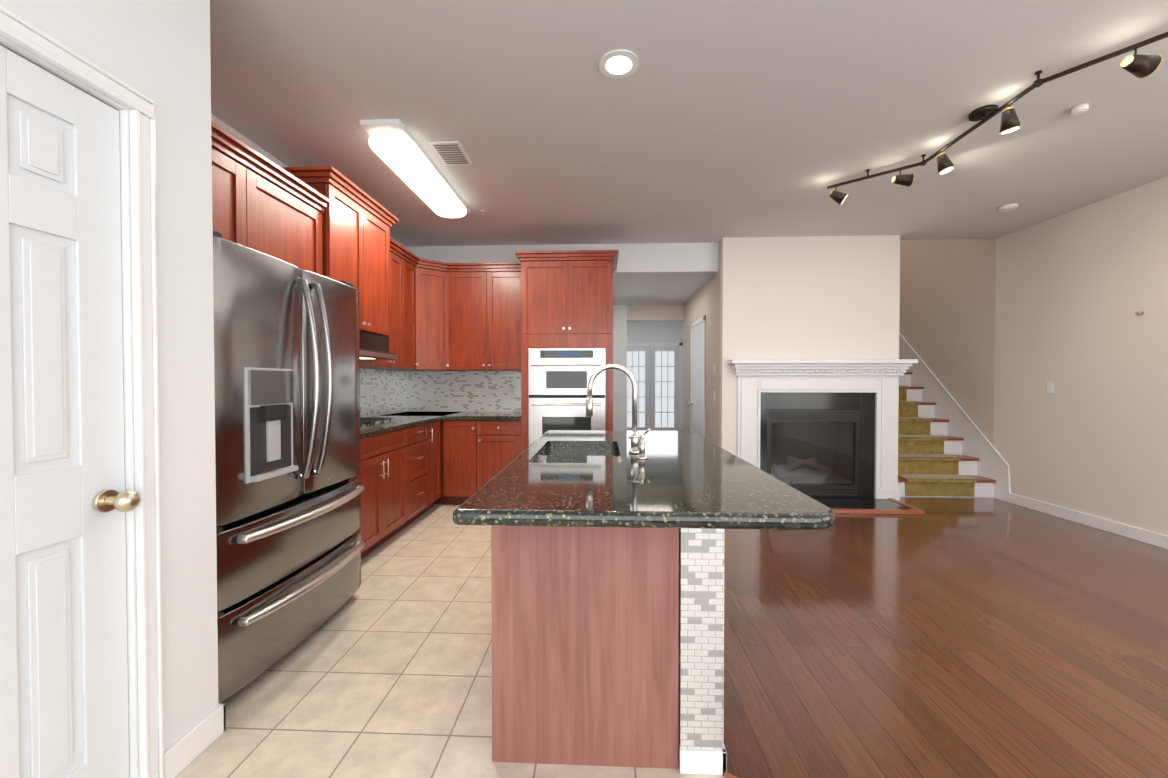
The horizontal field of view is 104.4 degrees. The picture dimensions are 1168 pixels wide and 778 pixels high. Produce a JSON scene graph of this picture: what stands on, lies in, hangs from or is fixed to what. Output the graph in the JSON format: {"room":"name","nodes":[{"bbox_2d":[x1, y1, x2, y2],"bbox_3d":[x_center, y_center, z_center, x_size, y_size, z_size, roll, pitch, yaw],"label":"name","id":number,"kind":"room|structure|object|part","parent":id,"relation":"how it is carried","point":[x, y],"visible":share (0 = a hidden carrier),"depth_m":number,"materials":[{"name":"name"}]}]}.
{"room":"kitchen","nodes":[
{"label":"kitchen","id":0,"kind":"room"},
{"bbox_2d":[0,0,217,777],"bbox_3d":[-1.431,-0.149,0.028,0.100,2.820,3.160,0,1,3],"label":"wall","id":1,"kind":"structure","parent":0,"point":[157,52],"depth_m":1.43,"materials":[{"name":"white paint"}]},
{"bbox_2d":[0,45,139,777],"bbox_3d":[-1.330,0.220,1.021,0.124,2.036,0.606,0,1,3],"label":"pantry door","id":2,"kind":"structure","parent":1,"relation":"in","point":[67,501],"depth_m":1.17,"materials":[{"name":"white wood"}]},
{"bbox_2d":[0,5,163,777],"bbox_3d":[-1.325,0.190,1.020,0.022,2.112,0.734,0,1,3],"label":"door frame","id":3,"kind":"structure","parent":1,"relation":"attached to","point":[20,31],"depth_m":1.34,"materials":[{"name":"white wood"}]},
{"bbox_2d":[211,114,405,247],"bbox_3d":[-2.181,-0.201,3.438,0.100,2.820,3.790,0,1,3],"label":"wall","id":4,"kind":"structure","parent":0,"point":[232,131],"depth_m":2.90,"materials":[{"name":"white paint"}]},
{"bbox_2d":[211,137,262,252],"bbox_3d":[-1.956,-0.890,2.026,0.470,0.519,0.689,0,1,3],"label":"upper cabinet","id":5,"kind":"object","parent":4,"relation":"attached to","point":[237,183],"depth_m":2.23,"materials":[{"name":"brown wood"}]},
{"bbox_2d":[263,169,318,273],"bbox_3d":[-1.931,-0.898,2.582,0.470,0.519,0.689,0,1,3],"label":"upper cabinet","id":6,"kind":"object","parent":4,"relation":"attached to","point":[289,235],"depth_m":2.61,"materials":[{"name":"brown wood"}]},
{"bbox_2d":[271,169,394,336],"bbox_3d":[-1.879,-0.896,3.308,0.510,0.936,0.903,0,1,3],"label":"upper cabinet","id":7,"kind":"object","parent":4,"relation":"attached to","point":[355,240],"depth_m":3.23,"materials":[{"name":"brown wood"}]},
{"bbox_2d":[360,331,397,358],"bbox_3d":[-1.845,-0.331,3.352,0.575,0.190,0.820,0,1,3],"label":"hood","id":8,"kind":"object","parent":7,"relation":"attached to","point":[373,344],"depth_m":3.50,"materials":[{"name":"black"}]},
{"bbox_2d":[360,245,402,368],"bbox_3d":[-1.918,-0.729,4.082,0.365,1.075,0.630,0,1,3],"label":"upper cabinet","id":9,"kind":"object","parent":4,"relation":"attached to","point":[375,352],"depth_m":4.10,"materials":[{"name":"brown wood"}]},
{"bbox_2d":[403,253,418,368],"bbox_3d":[-1.882,-0.734,4.471,0.402,1.075,0.386,0,1,3],"label":"upper cabinet","id":10,"kind":"object","parent":4,"relation":"attached to","point":[410,266],"depth_m":4.51,"materials":[{"name":"brown wood"}]},
{"bbox_2d":[360,368,520,416],"bbox_3d":[-1.379,-0.089,3.954,1.453,0.738,2.488,0,1,3],"label":"backsplash","id":11,"kind":"structure","parent":4,"relation":"attached to","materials":[{"name":"tile"}]},
{"bbox_2d":[175,504,724,777],"bbox_3d":[-1.157,1.264,1.834,3.250,0.060,6.750,0,1,3],"label":"floor","id":12,"kind":"structure","parent":0,"point":[384,670],"depth_m":1.86,"materials":[{"name":"beige tile"}]},
{"bbox_2d":[213,230,364,702],"bbox_3d":[-1.687,0.311,2.171,0.940,1.835,1.030,0,1,3],"label":"fridge","id":13,"kind":"object","parent":12,"relation":"on","point":[290,544],"visible":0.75,"depth_m":1.96,"materials":[{"name":"grey metal"}]},
{"bbox_2d":[359,429,410,558],"bbox_3d":[-1.814,0.771,3.343,0.640,0.881,0.878,0,1,3],"label":"base cabinet","id":14,"kind":"object","parent":12,"relation":"on","point":[385,459],"depth_m":3.39,"materials":[{"name":"brown wood"}]},
{"bbox_2d":[360,413,446,440],"bbox_3d":[-1.772,0.299,3.977,0.665,0.040,2.487,0,1,3],"label":"countertop","id":15,"kind":"structure","parent":14,"relation":"on","point":[386,422],"depth_m":3.70,"materials":[{"name":"black stone"}]},
{"bbox_2d":[360,417,394,429],"bbox_3d":[-1.804,0.263,3.369,0.460,0.050,0.730,0,1,3],"label":"cooktop","id":16,"kind":"object","parent":15,"relation":"in","point":[366,423],"depth_m":3.52,"materials":[{"name":"silver metal"}]},
{"bbox_2d":[411,425,430,521],"bbox_3d":[-1.785,0.761,4.003,0.640,0.881,0.563,0,1,3],"label":"base cabinet","id":17,"kind":"object","parent":12,"relation":"on","point":[421,435],"depth_m":4.08,"materials":[{"name":"brown wood"}]},
{"bbox_2d":[431,421,442,507],"bbox_3d":[-1.766,0.755,4.416,0.640,0.881,0.370,0,1,3],"label":"base cabinet","id":18,"kind":"object","parent":12,"relation":"on","point":[436,426],"depth_m":4.49,"materials":[{"name":"brown wood"}]},
{"bbox_2d":[451,421,482,504],"bbox_3d":[-1.206,0.748,4.884,0.398,0.881,0.640,0,1,3],"label":"base cabinet","id":19,"kind":"object","parent":12,"relation":"on","point":[466,436],"depth_m":4.57,"materials":[{"name":"brown wood"}]},
{"bbox_2d":[483,421,518,485],"bbox_3d":[-0.870,0.748,4.870,0.515,0.881,0.640,0,1,3],"label":"base cabinet","id":20,"kind":"object","parent":12,"relation":"on","point":[500,438],"depth_m":4.56,"materials":[{"name":"brown wood"}]},
{"bbox_2d":[443,413,518,420],"bbox_3d":[-1.339,0.285,4.870,1.452,0.040,0.665,0,1,3],"label":"countertop","id":21,"kind":"structure","parent":20,"relation":"on","point":[450,416],"depth_m":4.54,"materials":[{"name":"black stone"}]},
{"bbox_2d":[519,253,614,454],"bbox_3d":[-0.156,-0.056,4.793,0.912,2.491,0.705,0,1,3],"label":"tall cabinet","id":22,"kind":"object","parent":12,"relation":"on","point":[565,298],"depth_m":4.47,"materials":[{"name":"brown wood"}]},
{"bbox_2d":[527,345,606,447],"bbox_3d":[-0.163,0.186,4.621,0.762,1.180,0.358,0,1,3],"label":"double oven","id":23,"kind":"object","parent":22,"relation":"in","point":[558,376],"depth_m":4.45,"materials":[{"name":"white metal"}]},
{"bbox_2d":[491,528,726,774],"bbox_3d":[0.095,0.788,2.269,0.799,0.878,1.616,0,1,3],"label":"kitchen island","id":24,"kind":"object","parent":12,"relation":"on","point":[607,554],"depth_m":1.48,"materials":[{"name":"brown wood"}]},
{"bbox_2d":[453,430,834,531],"bbox_3d":[0.200,0.320,2.130,1.003,0.042,1.970,0,1,3],"label":"island countertop","id":25,"kind":"structure","parent":24,"relation":"on","point":[688,482],"depth_m":1.37,"materials":[{"name":"black stone"}]},
{"bbox_2d":[541,444,616,459],"bbox_3d":[-0.023,0.436,2.207,0.414,0.217,0.724,0,1,3],"label":"sink","id":26,"kind":"object","parent":25,"relation":"in","point":[555,451],"depth_m":2.40,"materials":[{"name":"grey metal"}]},
{"bbox_2d":[585,364,652,459],"bbox_3d":[0.152,0.092,2.037,0.293,0.416,0.210,0,1,3],"label":"faucet","id":27,"kind":"object","parent":25,"relation":"on","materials":[{"name":"silver metal"}]},
{"bbox_2d":[406,242,718,273],"bbox_3d":[-0.322,-0.227,5.203,3.660,2.820,0.100,0,1,3],"label":"wall","id":28,"kind":"structure","parent":0,"point":[673,258],"depth_m":5.10,"materials":[{"name":"white paint"}]},
{"bbox_2d":[379,261,454,372],"bbox_3d":[-1.726,-0.741,4.881,0.677,1.075,0.648,0,1,3],"label":"upper cabinet","id":29,"kind":"object","parent":28,"relation":"attached to","point":[436,278],"depth_m":4.76,"materials":[{"name":"brown wood"}]},
{"bbox_2d":[455,265,494,372],"bbox_3d":[-1.228,-0.742,4.983,0.522,1.075,0.399,0,1,3],"label":"upper cabinet","id":30,"kind":"object","parent":28,"relation":"attached to","point":[474,284],"depth_m":4.82,"materials":[{"name":"brown wood"}]},
{"bbox_2d":[495,265,518,372],"bbox_3d":[-0.845,-0.742,4.984,0.477,1.075,0.365,0,1,3],"label":"upper cabinet","id":31,"kind":"object","parent":28,"relation":"attached to","point":[506,276],"depth_m":4.81,"materials":[{"name":"brown wood"}]},
{"bbox_2d":[613,304,683,430],"bbox_3d":[1.062,-0.259,7.294,3.400,2.820,0.100,0,1,3],"label":"wall","id":32,"kind":"structure","parent":0,"point":[623,315],"depth_m":7.26,"materials":[{"name":"white paint"}]},
{"bbox_2d":[627,321,682,430],"bbox_3d":[1.194,-0.304,10.291,3.600,2.820,0.100,0,1,3],"label":"wall","id":33,"kind":"structure","parent":0,"point":[654,331],"depth_m":10.20,"materials":[{"name":"white paint"}]},
{"bbox_2d":[627,343,681,430],"bbox_3d":[1.490,0.032,10.211,1.440,2.150,0.040,0,1,3],"label":"doors","id":34,"kind":"structure","parent":33,"relation":"in","point":[655,369],"depth_m":10.20,"materials":[{"name":"white glass"}]},
{"bbox_2d":[613,273,715,304],"bbox_3d":[0.960,-1.373,6.206,1.390,0.080,2.050,0,1,3],"label":"ceiling","id":35,"kind":"structure","parent":0,"point":[644,289],"depth_m":5.92,"materials":[{"name":"white paint"}]},
{"bbox_2d":[210,0,1167,246],"bbox_3d":[0.826,-1.625,1.703,7.220,0.080,6.750,0,1,3],"label":"ceiling","id":36,"kind":"structure","parent":0,"point":[712,121],"depth_m":2.57,"materials":[{"name":"white paint"}]},
{"bbox_2d":[360,119,469,212],"bbox_3d":[-1.182,-1.592,3.384,0.240,0.034,1.410,0,1,3],"label":"ceiling light","id":37,"kind":"object","parent":36,"relation":"in","point":[370,127],"visible":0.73,"depth_m":2.73,"materials":[{"name":"white"}]},
{"bbox_2d":[369,132,466,217],"bbox_3d":[-1.182,-1.540,3.384,0.280,0.070,1.310,0,1,3],"label":"diffuser","id":38,"kind":"object","parent":37,"relation":"attached to","point":[405,159],"visible":1,"depth_m":3.14,"materials":[{"name":"white plastic"}]},
{"bbox_2d":[429,141,471,165],"bbox_3d":[-0.902,-1.599,3.082,0.200,0.011,0.300,0,1,3],"label":"ceiling vent","id":39,"kind":"object","parent":36,"relation":"in","point":[451,153],"visible":1,"depth_m":3.06,"materials":[{"name":"white metal"}]},
{"bbox_2d":[599,49,638,78],"bbox_3d":[0.170,-1.587,2.216,0.196,0.010,0.196,0,1,3],"label":"recessed light","id":40,"kind":"object","parent":36,"relation":"in","point":[618,63],"visible":1,"depth_m":2.20,"materials":[{"name":"white plastic"}]},
{"bbox_2d":[827,32,1167,188],"bbox_3d":[2.380,-1.562,2.496,1.092,0.068,1.977,0,1,3],"label":"rail","id":41,"kind":"object","parent":36,"relation":"attached to","point":[983,114],"visible":1,"depth_m":2.53,"materials":[{"name":"brown metal"}]},
{"bbox_2d":[828,187,847,204],"bbox_3d":[1.947,-1.476,3.467,0.134,0.143,0.091,0,1,29],"label":"spotlight","id":42,"kind":"object","parent":41,"relation":"attached to","point":[838,196],"depth_m":3.44,"materials":[{"name":"brown metal"}]},
{"bbox_2d":[891,170,914,186],"bbox_3d":[2.244,-1.483,3.192,0.123,0.119,0.091,0,1,9],"label":"spotlight","id":43,"kind":"object","parent":41,"relation":"attached to","point":[907,180],"depth_m":3.17,"materials":[{"name":"brown metal"}]},
{"bbox_2d":[936,150,954,174],"bbox_3d":[2.336,-1.466,2.917,0.090,0.145,0.091,0,1,-21],"label":"spotlight","id":44,"kind":"object","parent":41,"relation":"attached to","point":[944,164],"depth_m":2.90,"materials":[{"name":"brown metal"}]},
{"bbox_2d":[999,105,1021,134],"bbox_3d":[2.307,-1.460,2.448,0.091,0.144,0.090,0,1,18],"label":"spotlight","id":45,"kind":"object","parent":41,"relation":"attached to","point":[1010,122],"depth_m":2.42,"materials":[{"name":"brown metal"}]},
{"bbox_2d":[1120,48,1162,78],"bbox_3d":[2.484,-1.465,2.029,0.125,0.122,0.091,0,1,-6],"label":"spotlight","id":46,"kind":"object","parent":41,"relation":"attached to","point":[1139,66],"depth_m":2.01,"materials":[{"name":"brown metal"}]},
{"bbox_2d":[998,203,1017,211],"bbox_3d":[3.750,-1.601,4.002,0.129,0.035,0.129,0,1,-3],"label":"smoke detector","id":47,"kind":"object","parent":36,"relation":"attached to","point":[1012,206],"depth_m":3.97,"materials":[{"name":"white plastic"}]},
{"bbox_2d":[1071,103,1088,115],"bbox_3d":[2.806,-1.579,2.562,0.070,0.035,0.070,0,1,-3],"label":"smoke detector","id":48,"kind":"object","parent":36,"relation":"attached to","point":[1080,109],"depth_m":2.55,"materials":[{"name":"white plastic"}]},
{"bbox_2d":[684,238,731,452],"bbox_3d":[1.598,-0.240,6.059,0.100,2.820,2.320,0,1,3],"label":"wall","id":49,"kind":"structure","parent":0,"point":[713,300],"depth_m":5.15,"materials":[{"name":"white paint"}]},
{"bbox_2d":[687,316,705,437],"bbox_3d":[1.503,0.118,6.144,0.092,2.100,0.870,0,1,3],"label":"hall door","id":50,"kind":"structure","parent":49,"relation":"in","point":[698,342],"depth_m":6.08,"materials":[{"name":"white wood"}]},
{"bbox_2d":[710,318,715,400],"bbox_3d":[1.509,-0.353,5.321,0.011,0.982,0.270,0,1,3],"label":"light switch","id":51,"kind":"object","parent":49,"relation":"attached to","point":[714,365],"visible":0.98,"depth_m":5.21,"materials":[{"name":"white plastic"}]},
{"bbox_2d":[732,235,891,455],"bbox_3d":[2.428,-0.223,4.912,1.620,2.820,0.100,0,1,3],"label":"wall","id":52,"kind":"structure","parent":0,"point":[800,298],"depth_m":4.85,"materials":[{"name":"white paint"}]},
{"bbox_2d":[892,235,899,413],"bbox_3d":[3.379,-1.540,6.712,0.120,5.400,3.820,0,1,3],"label":"wall","id":53,"kind":"structure","parent":0,"point":[895,238],"depth_m":4.81,"materials":[{"name":"white paint"}]},
{"bbox_2d":[724,497,1167,777],"bbox_3d":[1.891,1.226,4.327,5.320,0.060,12.000,0,1,3],"label":"floor","id":54,"kind":"structure","parent":0,"point":[953,637],"depth_m":2.14,"materials":[{"name":"brown wood"}]},
{"bbox_2d":[724,772,737,777],"bbox_3d":[1.009,1.239,1.062,1.368,0.012,0.061,1,1,33],"label":"transition strip","id":55,"kind":"object","parent":54,"relation":"on","point":[727,775],"visible":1,"depth_m":1.44,"materials":[{"name":"brown wood"}]},
{"bbox_2d":[727,359,924,513],"bbox_3d":[2.486,0.440,4.862,1.880,1.495,1.055,0,1,3],"label":"fireplace","id":56,"kind":"object","parent":54,"relation":"on","point":[824,432],"visible":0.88,"depth_m":4.84,"materials":[{"name":"white wood"}]},
{"bbox_3d":[2.462,0.693,4.886,0.890,0.670,0.004,0,1,3],"label":"glass","id":57,"kind":"part","parent":56,"relation":"part of","materials":[{"name":"black glass"}]},
{"bbox_2d":[898,358,995,497],"bbox_3d":[4.001,-0.347,6.747,1.114,3.012,3.712,0,1,3],"label":"stairs","id":58,"kind":"structure","parent":54,"relation":"on","point":[933,461],"depth_m":5.17,"materials":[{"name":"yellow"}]},
{"bbox_2d":[899,176,1167,535],"bbox_3d":[4.465,-1.491,3.421,0.100,5.400,10.500,0,1,3],"label":"wall","id":59,"kind":"structure","parent":0,"point":[997,334],"depth_m":4.13,"materials":[{"name":"beige paint"}]},
{"bbox_2d":[899,332,1010,501],"bbox_3d":[4.534,-0.613,6.497,0.029,3.552,3.565,0,1,3],"label":"trim","id":60,"kind":"structure","parent":59,"relation":"attached to","point":[991,462],"depth_m":5.36,"materials":[{"name":"white wood"}]},
{"bbox_2d":[1047,381,1054,393],"bbox_3d":[4.447,-0.014,4.315,0.011,0.116,0.070,0,1,3],"label":"light switch","id":61,"kind":"object","parent":59,"relation":"attached to","point":[1050,387],"visible":1,"depth_m":4.31,"materials":[{"name":"white plastic"}]},
{"bbox_2d":[1009,493,1167,548],"bbox_3d":[4.323,1.188,1.541,0.014,0.100,6.650,0,1,3],"label":"baseboard","id":62,"kind":"structure","parent":59,"relation":"attached to","point":[1156,539],"depth_m":3.92,"materials":[{"name":"white wood"}]}
]}

